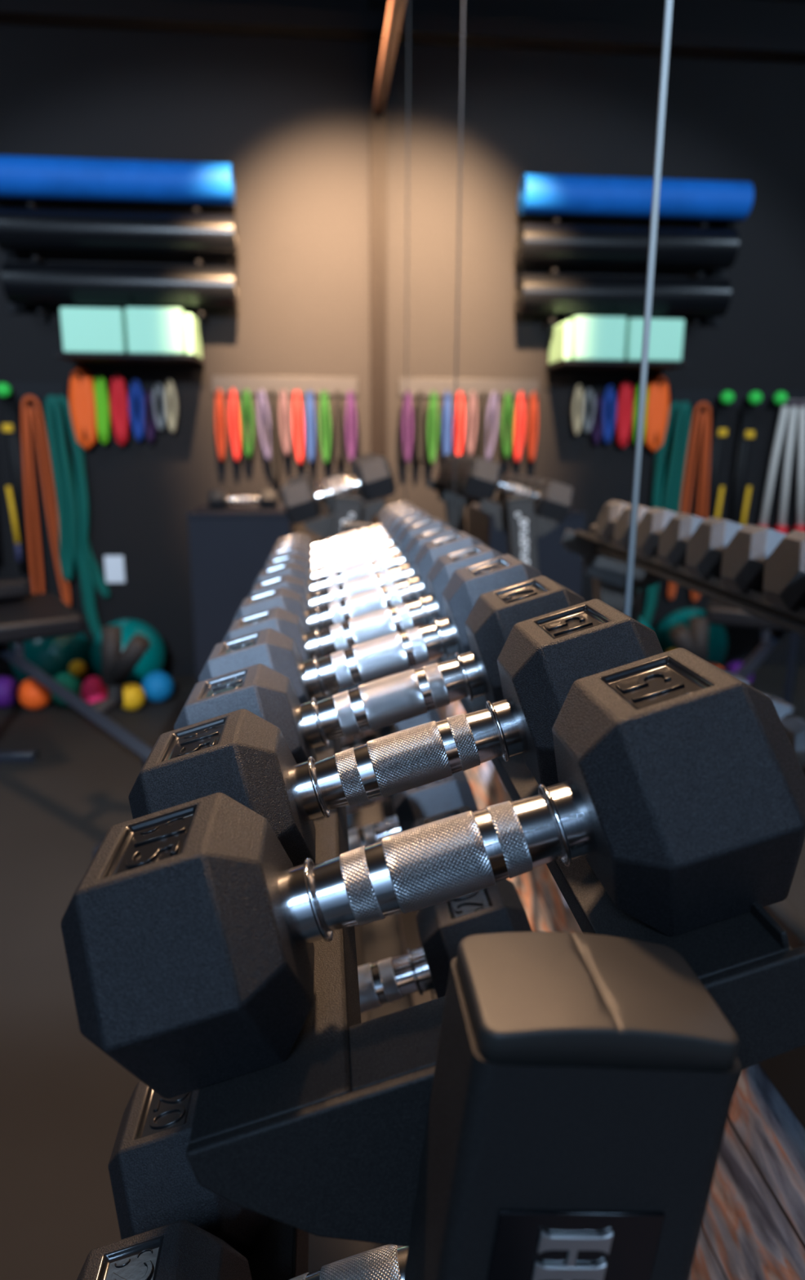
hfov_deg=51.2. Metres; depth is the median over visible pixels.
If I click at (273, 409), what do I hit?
band
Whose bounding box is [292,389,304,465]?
band
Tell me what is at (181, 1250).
dumbbell
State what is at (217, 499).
dumbbell
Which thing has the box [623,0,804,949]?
wall mirror
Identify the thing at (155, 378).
hook rail
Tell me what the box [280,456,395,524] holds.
dumbbell
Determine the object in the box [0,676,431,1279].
floor
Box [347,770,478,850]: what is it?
dumbbell
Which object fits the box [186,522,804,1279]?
dumbbell rack
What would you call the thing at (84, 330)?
foam block
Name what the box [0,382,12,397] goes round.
ball
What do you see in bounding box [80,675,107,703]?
ball
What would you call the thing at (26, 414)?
band
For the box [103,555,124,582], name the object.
wall outlet
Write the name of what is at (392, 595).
dumbbell
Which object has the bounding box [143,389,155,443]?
band
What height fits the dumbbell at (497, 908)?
0.162 m
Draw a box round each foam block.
[59,306,128,353]
[124,306,186,354]
[184,313,201,359]
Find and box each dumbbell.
[60,648,804,1098]
[76,1219,408,1279]
[107,993,446,1253]
[128,599,663,866]
[173,575,585,764]
[198,554,541,704]
[208,489,277,509]
[222,543,502,662]
[232,531,484,633]
[248,525,460,609]
[252,517,452,593]
[262,513,433,578]
[265,507,430,568]
[271,504,416,558]
[273,500,415,551]
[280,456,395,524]
[284,455,379,507]
[285,454,377,504]
[287,453,373,486]
[288,453,371,484]
[341,728,378,743]
[342,708,441,751]
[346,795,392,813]
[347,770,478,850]
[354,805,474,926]
[357,878,532,1013]
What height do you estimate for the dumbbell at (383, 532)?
0.140 m
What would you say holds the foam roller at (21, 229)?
on the rack at (46, 310)
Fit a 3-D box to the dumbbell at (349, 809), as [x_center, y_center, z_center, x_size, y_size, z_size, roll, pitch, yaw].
[-0.070,0.181,0.942,0.285,0.162,0.107,-1,13,-5]
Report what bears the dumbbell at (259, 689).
on the dumbbell rack at (562, 1112)
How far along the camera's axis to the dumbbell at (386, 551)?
1.17 m
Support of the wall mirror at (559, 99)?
attached to the wall
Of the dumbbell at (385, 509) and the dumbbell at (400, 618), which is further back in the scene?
the dumbbell at (385, 509)
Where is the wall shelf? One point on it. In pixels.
(190, 368)
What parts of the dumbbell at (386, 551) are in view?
handle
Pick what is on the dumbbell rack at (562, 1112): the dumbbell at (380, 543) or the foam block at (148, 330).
the dumbbell at (380, 543)
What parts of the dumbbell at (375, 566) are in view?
handle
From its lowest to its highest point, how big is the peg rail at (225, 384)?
0.100 m
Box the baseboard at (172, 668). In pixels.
[0,660,195,679]
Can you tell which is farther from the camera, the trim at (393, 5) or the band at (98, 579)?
the band at (98, 579)
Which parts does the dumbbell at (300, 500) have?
handle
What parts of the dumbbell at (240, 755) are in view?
handle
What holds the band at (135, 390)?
hanging from the hook rail at (155, 378)
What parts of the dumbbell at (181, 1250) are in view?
handle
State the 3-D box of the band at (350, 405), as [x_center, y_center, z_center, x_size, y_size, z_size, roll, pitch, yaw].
[-0.291,-1.208,4.769,0.064,0.414,0.050,-1,13,-5]
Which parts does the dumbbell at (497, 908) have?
handle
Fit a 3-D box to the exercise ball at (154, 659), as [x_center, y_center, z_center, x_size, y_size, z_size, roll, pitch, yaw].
[-1.556,0.083,4.773,0.410,0.410,0.410,-1,13,-5]
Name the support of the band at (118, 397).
hanging from the hook rail at (155, 378)
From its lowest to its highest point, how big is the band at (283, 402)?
0.374 m
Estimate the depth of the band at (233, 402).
4.69 m
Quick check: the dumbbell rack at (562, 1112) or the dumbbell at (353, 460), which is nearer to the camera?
the dumbbell rack at (562, 1112)
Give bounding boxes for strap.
[1,395,29,573]
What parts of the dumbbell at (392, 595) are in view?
handle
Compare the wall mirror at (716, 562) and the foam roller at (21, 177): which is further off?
the foam roller at (21, 177)
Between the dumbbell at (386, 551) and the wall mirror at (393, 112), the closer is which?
the dumbbell at (386, 551)
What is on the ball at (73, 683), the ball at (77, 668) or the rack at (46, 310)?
the ball at (77, 668)
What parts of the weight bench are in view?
rail, roller post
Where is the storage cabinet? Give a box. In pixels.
[186,503,294,683]
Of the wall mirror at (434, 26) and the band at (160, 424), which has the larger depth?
the band at (160, 424)
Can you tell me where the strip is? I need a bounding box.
[0,381,66,400]
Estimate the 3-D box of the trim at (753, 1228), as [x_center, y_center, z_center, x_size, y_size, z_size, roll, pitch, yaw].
[0.303,0.815,0.614,0.020,0.932,9.155,-1,13,-5]
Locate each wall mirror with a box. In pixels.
[377,0,408,506]
[404,0,462,527]
[452,0,665,613]
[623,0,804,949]
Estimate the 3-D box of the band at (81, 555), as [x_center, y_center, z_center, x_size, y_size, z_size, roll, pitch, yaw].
[-1.832,-0.673,4.757,0.162,1.374,0.017,-1,13,-5]
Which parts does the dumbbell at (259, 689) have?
handle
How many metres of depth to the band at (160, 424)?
4.64 m
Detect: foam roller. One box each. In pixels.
[0,155,235,205]
[0,207,237,257]
[1,262,237,307]
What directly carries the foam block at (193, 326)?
on the wall shelf
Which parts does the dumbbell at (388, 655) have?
handle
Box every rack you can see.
[0,198,232,331]
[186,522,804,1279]
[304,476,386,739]
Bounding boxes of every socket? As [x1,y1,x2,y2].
[110,560,118,568]
[111,570,119,579]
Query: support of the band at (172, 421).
hanging from the hook rail at (155, 378)
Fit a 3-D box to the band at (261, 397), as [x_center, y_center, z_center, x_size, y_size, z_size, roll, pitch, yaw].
[-0.773,-1.206,4.723,0.082,0.401,0.050,-1,13,-5]
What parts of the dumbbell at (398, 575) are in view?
handle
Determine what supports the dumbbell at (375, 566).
on the dumbbell rack at (562, 1112)
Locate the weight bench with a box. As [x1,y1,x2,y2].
[0,578,152,855]
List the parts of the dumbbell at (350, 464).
handle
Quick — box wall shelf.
[53,351,205,386]
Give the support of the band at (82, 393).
hanging from the hook rail at (155, 378)
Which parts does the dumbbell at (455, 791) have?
handle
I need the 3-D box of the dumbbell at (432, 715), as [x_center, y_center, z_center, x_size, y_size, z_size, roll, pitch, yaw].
[-0.081,0.155,1.051,0.285,0.162,0.107,-1,13,-5]
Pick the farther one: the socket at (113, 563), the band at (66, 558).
the socket at (113, 563)
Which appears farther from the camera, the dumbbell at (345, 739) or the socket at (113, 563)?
the socket at (113, 563)
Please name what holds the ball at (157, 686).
on the floor
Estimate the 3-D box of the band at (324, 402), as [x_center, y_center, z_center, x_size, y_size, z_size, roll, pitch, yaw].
[-0.437,-1.203,4.756,0.067,0.419,0.050,-1,13,-5]
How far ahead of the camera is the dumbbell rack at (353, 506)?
2.51 m
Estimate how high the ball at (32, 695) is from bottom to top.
0.170 m
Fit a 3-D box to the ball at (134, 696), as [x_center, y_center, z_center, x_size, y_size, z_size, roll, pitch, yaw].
[-1.430,0.301,4.435,0.137,0.144,0.137,-1,13,-5]
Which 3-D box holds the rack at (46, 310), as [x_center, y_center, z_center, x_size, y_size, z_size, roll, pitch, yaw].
[-1.520,-2.090,4.428,1.190,0.841,0.170,-1,13,-5]
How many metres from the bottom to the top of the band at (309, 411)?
0.414 m
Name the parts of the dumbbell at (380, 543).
handle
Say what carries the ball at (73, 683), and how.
on the floor
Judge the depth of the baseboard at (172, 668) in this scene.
5.05 m
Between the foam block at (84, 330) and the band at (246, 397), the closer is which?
the foam block at (84, 330)
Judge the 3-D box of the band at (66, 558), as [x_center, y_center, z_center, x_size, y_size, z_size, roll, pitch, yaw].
[-1.897,-0.834,4.681,0.107,1.026,0.017,-1,13,-5]
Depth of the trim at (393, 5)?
3.74 m
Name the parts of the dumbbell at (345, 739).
handle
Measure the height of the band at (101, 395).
0.384 m
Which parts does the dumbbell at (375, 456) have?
handle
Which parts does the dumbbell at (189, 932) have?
handle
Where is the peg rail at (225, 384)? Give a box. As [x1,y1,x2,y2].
[211,375,357,395]
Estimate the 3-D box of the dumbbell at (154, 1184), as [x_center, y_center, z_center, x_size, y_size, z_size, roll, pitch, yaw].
[-0.028,0.285,0.508,0.285,0.162,0.107,-1,13,-5]
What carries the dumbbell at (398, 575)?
on the dumbbell rack at (562, 1112)
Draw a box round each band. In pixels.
[21,395,71,606]
[44,394,74,581]
[57,395,101,637]
[68,364,97,450]
[72,443,110,598]
[93,373,110,444]
[109,373,129,446]
[128,378,144,441]
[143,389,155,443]
[151,382,166,431]
[164,379,177,432]
[214,388,226,462]
[228,387,240,462]
[240,387,254,459]
[257,388,271,462]
[268,389,279,484]
[279,389,291,457]
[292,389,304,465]
[305,391,315,464]
[319,390,331,465]
[333,390,342,464]
[345,390,356,462]
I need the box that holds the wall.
[0,0,370,663]
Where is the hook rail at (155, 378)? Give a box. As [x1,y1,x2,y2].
[77,372,178,394]
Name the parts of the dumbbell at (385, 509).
handle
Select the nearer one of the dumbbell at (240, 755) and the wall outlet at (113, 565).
the dumbbell at (240, 755)
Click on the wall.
(290, 116)
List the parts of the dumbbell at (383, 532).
handle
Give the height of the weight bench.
0.835 m
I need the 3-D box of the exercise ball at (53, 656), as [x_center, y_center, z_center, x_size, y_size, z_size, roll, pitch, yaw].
[-1.978,0.083,4.722,0.430,0.430,0.430,-1,13,-5]
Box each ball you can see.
[0,382,12,397]
[0,675,19,707]
[8,631,90,682]
[17,677,51,709]
[50,672,82,706]
[68,660,86,676]
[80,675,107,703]
[90,618,166,687]
[121,683,145,711]
[141,671,173,702]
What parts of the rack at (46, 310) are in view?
bracket arm, bracket arm, bracket arm, bracket arm, bracket arm, bracket arm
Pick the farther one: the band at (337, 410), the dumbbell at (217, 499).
the band at (337, 410)
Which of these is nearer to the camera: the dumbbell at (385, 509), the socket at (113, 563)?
the dumbbell at (385, 509)
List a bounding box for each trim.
[0,0,379,40]
[368,0,378,524]
[373,0,398,114]
[377,514,804,1128]
[400,657,804,1279]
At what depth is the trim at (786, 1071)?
0.60 m
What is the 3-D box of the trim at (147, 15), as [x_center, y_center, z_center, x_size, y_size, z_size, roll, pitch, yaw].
[-2.878,-3.119,4.076,5.535,0.090,0.120,-1,13,-5]
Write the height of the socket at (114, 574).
0.050 m
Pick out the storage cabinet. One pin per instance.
(229, 547)
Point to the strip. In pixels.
(40, 390)
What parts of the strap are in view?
strap handle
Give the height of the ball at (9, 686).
0.170 m
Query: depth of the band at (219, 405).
4.68 m
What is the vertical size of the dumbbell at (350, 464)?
0.207 m
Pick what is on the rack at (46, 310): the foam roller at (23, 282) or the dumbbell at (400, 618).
the foam roller at (23, 282)
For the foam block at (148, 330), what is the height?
0.224 m
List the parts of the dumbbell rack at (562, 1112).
shelf rail, shelf rail, plate, post, plate, shelf rail, shelf rail, plate, post, shelf rail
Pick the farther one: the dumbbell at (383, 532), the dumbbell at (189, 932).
the dumbbell at (383, 532)
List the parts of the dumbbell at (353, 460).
handle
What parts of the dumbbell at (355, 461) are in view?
handle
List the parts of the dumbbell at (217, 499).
handle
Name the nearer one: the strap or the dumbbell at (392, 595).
the dumbbell at (392, 595)
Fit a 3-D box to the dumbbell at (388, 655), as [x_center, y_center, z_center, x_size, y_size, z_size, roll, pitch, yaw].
[-0.017,0.014,0.666,0.279,0.157,0.103,-1,13,-5]
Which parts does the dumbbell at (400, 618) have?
handle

